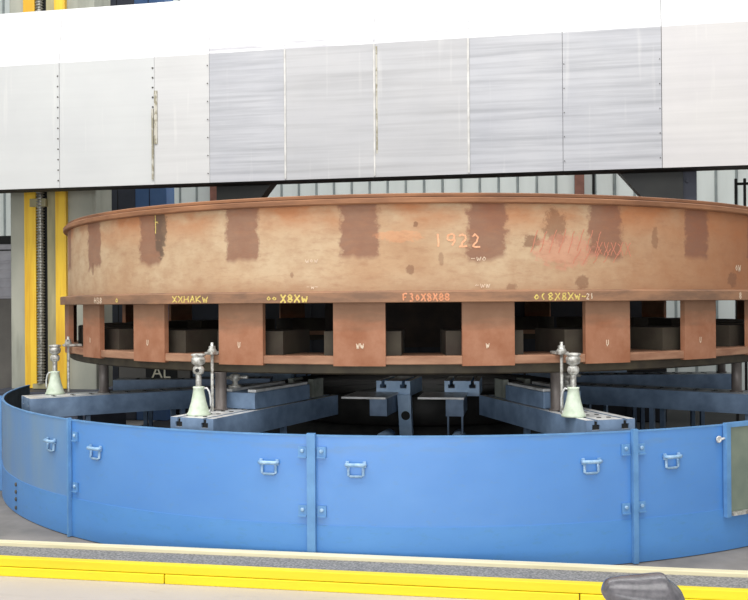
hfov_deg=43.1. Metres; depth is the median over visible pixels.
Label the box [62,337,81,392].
stud
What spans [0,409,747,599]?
floor
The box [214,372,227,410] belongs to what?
support post
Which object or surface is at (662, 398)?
outrigger arm
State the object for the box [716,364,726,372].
support post
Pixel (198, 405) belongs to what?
jack
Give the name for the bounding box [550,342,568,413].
stud
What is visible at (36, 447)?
panel
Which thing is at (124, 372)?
plate
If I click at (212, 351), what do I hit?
stud
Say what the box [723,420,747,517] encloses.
hatch
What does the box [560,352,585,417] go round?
jack
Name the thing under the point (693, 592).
yellow floor stripe
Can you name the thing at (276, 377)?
outrigger arm
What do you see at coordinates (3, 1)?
trim
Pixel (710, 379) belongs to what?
outrigger arm
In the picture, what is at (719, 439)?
hook latch
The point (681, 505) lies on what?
panel
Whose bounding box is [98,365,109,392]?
support post
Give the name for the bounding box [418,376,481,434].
block
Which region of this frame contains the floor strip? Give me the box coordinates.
[0,546,747,599]
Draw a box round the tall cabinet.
[0,236,11,388]
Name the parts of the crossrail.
guide plate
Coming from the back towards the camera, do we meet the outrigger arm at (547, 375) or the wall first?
the wall
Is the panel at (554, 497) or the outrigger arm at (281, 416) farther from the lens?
the outrigger arm at (281, 416)
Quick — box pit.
[281,374,549,435]
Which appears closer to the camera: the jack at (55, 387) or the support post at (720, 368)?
the jack at (55, 387)
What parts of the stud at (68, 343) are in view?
stud rod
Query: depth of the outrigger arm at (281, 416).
6.99 m
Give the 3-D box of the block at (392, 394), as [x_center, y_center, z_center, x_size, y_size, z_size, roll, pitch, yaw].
[0.108,1.224,8.517,0.530,0.996,1.050,0,0,14]
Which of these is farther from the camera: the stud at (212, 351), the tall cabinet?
the tall cabinet
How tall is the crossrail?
2.450 m
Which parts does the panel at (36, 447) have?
handle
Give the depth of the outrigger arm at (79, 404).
8.26 m
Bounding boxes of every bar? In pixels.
[0,566,164,583]
[580,593,712,599]
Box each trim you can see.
[0,540,747,577]
[2,0,737,371]
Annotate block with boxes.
[341,376,421,435]
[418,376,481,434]
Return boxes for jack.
[45,344,64,394]
[187,353,211,415]
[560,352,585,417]
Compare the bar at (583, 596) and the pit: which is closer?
the bar at (583, 596)
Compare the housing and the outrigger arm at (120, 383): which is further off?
the housing
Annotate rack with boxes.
[734,178,747,420]
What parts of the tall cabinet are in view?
rail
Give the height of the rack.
3.220 m
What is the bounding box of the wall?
[0,0,747,389]
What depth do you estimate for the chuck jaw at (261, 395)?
7.22 m
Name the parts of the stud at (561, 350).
stud rod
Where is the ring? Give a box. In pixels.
[60,193,747,374]
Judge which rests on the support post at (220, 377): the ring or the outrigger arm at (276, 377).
the ring
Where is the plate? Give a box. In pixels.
[119,367,192,377]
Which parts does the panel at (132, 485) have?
latch plate, latch plate, handle, handle, latch plate, latch plate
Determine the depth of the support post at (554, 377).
6.75 m
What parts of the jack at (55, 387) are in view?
jack handle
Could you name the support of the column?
on the floor
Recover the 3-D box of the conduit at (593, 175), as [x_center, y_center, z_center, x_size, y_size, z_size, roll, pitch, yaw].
[3.587,-3.277,15.507,0.044,10.000,0.044,0,0,11]
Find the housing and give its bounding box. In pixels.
[176,301,666,421]
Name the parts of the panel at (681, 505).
latch plate, latch plate, handle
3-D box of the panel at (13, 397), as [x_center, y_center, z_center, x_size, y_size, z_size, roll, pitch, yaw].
[-3.548,1.314,9.329,0.074,0.867,1.355,0,0,-10]
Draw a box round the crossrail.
[0,0,747,199]
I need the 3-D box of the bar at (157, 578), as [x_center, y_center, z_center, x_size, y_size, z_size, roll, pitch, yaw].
[-5.515,1.730,6.556,8.624,0.057,0.066,0,0,10]
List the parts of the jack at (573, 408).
jack handle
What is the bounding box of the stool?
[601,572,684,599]
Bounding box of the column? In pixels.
[0,0,125,424]
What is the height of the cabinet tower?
8.200 m
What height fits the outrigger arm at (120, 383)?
0.919 m
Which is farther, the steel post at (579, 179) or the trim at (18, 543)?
the steel post at (579, 179)
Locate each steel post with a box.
[210,187,216,200]
[575,175,583,193]
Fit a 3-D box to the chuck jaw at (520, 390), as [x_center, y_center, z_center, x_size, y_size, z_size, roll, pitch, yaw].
[1.267,0.665,7.377,0.361,0.250,0.980,0,0,-16]
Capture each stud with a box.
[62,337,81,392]
[205,343,218,410]
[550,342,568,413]
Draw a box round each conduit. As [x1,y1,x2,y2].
[592,174,594,194]
[613,174,615,194]
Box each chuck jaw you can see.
[227,373,322,408]
[495,372,580,408]
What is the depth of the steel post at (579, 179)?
15.28 m
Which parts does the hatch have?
panel, sill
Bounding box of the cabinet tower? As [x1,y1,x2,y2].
[110,0,173,420]
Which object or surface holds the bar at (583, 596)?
on the floor
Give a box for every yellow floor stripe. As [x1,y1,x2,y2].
[0,555,747,599]
[165,574,578,599]
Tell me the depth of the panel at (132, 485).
6.30 m
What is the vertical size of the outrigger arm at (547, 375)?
0.919 m
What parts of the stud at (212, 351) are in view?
stud rod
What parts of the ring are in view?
plate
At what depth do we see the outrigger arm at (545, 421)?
6.77 m
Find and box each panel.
[0,385,29,490]
[2,397,71,536]
[71,419,316,552]
[316,429,638,564]
[638,424,747,561]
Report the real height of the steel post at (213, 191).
10.000 m
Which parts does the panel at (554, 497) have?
latch plate, latch plate, handle, handle, latch plate, latch plate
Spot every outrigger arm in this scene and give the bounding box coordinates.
[22,383,258,427]
[113,376,272,426]
[170,394,337,433]
[193,372,310,407]
[479,394,634,433]
[519,370,626,412]
[563,371,730,429]
[563,381,747,428]
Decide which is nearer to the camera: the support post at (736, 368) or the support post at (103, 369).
the support post at (736, 368)
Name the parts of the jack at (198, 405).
jack handle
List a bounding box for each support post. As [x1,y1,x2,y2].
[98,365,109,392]
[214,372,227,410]
[549,373,559,410]
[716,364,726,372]
[730,363,742,391]
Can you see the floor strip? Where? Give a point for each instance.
(457, 570)
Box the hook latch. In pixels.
[716,436,724,442]
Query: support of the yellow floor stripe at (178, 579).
on the floor
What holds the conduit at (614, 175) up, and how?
attached to the wall

